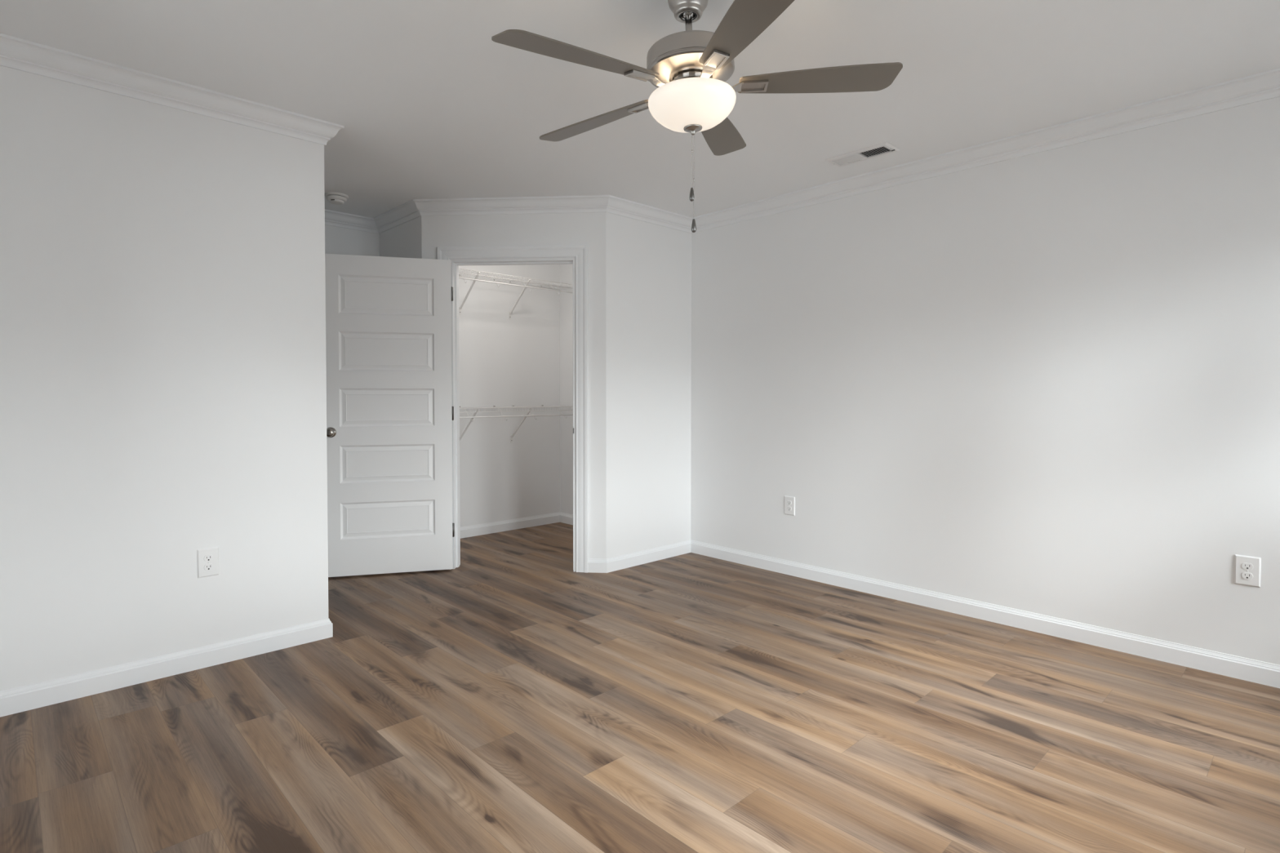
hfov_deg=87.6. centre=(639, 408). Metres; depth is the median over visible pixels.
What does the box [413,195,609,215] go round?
crown molding
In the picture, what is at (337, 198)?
smoke detector
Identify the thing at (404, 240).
wall
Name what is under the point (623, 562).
baseboard
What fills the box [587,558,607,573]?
baseboard
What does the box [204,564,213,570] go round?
receptacle
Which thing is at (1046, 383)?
wall
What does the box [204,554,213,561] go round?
receptacle
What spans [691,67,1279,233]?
crown molding
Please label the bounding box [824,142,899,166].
ceiling vent
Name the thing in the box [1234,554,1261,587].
wall outlet
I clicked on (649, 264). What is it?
wall
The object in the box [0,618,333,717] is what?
baseboard
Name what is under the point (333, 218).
crown molding
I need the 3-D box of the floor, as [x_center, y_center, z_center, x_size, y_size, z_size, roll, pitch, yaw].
[-0.211,1.129,2.452,4.520,0.020,6.222,-1,2,-44]
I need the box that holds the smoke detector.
[324,191,348,204]
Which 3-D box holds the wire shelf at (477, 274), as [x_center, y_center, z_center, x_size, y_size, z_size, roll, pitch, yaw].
[-1.176,-0.916,5.420,1.528,0.324,0.312,-1,2,-44]
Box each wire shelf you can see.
[458,267,573,319]
[459,404,573,445]
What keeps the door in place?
in the wall at (589, 228)
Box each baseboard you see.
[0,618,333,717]
[460,511,573,538]
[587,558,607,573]
[606,540,690,573]
[690,539,1279,688]
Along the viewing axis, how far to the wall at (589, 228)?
4.36 m
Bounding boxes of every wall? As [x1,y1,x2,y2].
[0,65,328,691]
[324,224,559,527]
[379,216,422,258]
[421,212,606,571]
[560,96,1279,665]
[606,212,691,559]
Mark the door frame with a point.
(580, 251)
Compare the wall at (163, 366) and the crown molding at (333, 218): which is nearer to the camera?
the wall at (163, 366)
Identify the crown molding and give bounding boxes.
[0,32,344,145]
[324,208,378,233]
[373,199,421,233]
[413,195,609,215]
[606,195,692,233]
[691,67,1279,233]
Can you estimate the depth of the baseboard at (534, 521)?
5.76 m
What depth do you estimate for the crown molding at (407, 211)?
4.61 m
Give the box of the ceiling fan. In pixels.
[491,0,902,232]
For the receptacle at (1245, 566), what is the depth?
2.72 m
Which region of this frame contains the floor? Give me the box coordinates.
[0,522,1279,852]
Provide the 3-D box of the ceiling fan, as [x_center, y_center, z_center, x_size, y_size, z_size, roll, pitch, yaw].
[0.127,-0.937,2.124,1.236,0.754,1.236,-1,2,-44]
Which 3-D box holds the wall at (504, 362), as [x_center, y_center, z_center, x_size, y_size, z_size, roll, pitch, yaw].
[-2.220,-0.151,4.735,4.014,2.440,0.114,-1,2,-44]
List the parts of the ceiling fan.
blade, blade, pull chain, lamp shade, blade, blade, blade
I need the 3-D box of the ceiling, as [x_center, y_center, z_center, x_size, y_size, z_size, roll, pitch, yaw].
[-0.210,-1.380,2.398,4.520,0.120,6.222,-1,2,-44]
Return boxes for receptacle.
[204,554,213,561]
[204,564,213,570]
[1241,562,1253,569]
[1241,572,1253,579]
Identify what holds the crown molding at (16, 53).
attached to the wall at (163, 366)
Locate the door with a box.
[324,253,454,577]
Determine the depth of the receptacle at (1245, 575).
2.73 m
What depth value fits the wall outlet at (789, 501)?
4.31 m
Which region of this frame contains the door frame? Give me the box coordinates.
[436,244,588,573]
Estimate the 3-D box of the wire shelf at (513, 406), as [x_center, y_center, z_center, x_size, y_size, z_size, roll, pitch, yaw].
[-1.177,0.142,5.443,1.528,0.324,0.312,-1,2,-44]
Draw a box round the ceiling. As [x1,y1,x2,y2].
[0,0,1279,217]
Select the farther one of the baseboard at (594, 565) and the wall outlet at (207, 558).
the baseboard at (594, 565)
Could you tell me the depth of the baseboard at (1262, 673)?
3.31 m
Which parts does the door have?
knob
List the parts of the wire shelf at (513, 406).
hanging rod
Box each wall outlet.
[197,546,219,577]
[784,495,795,515]
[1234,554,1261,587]
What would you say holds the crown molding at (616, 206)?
attached to the wall at (649, 264)
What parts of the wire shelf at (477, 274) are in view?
hanging rod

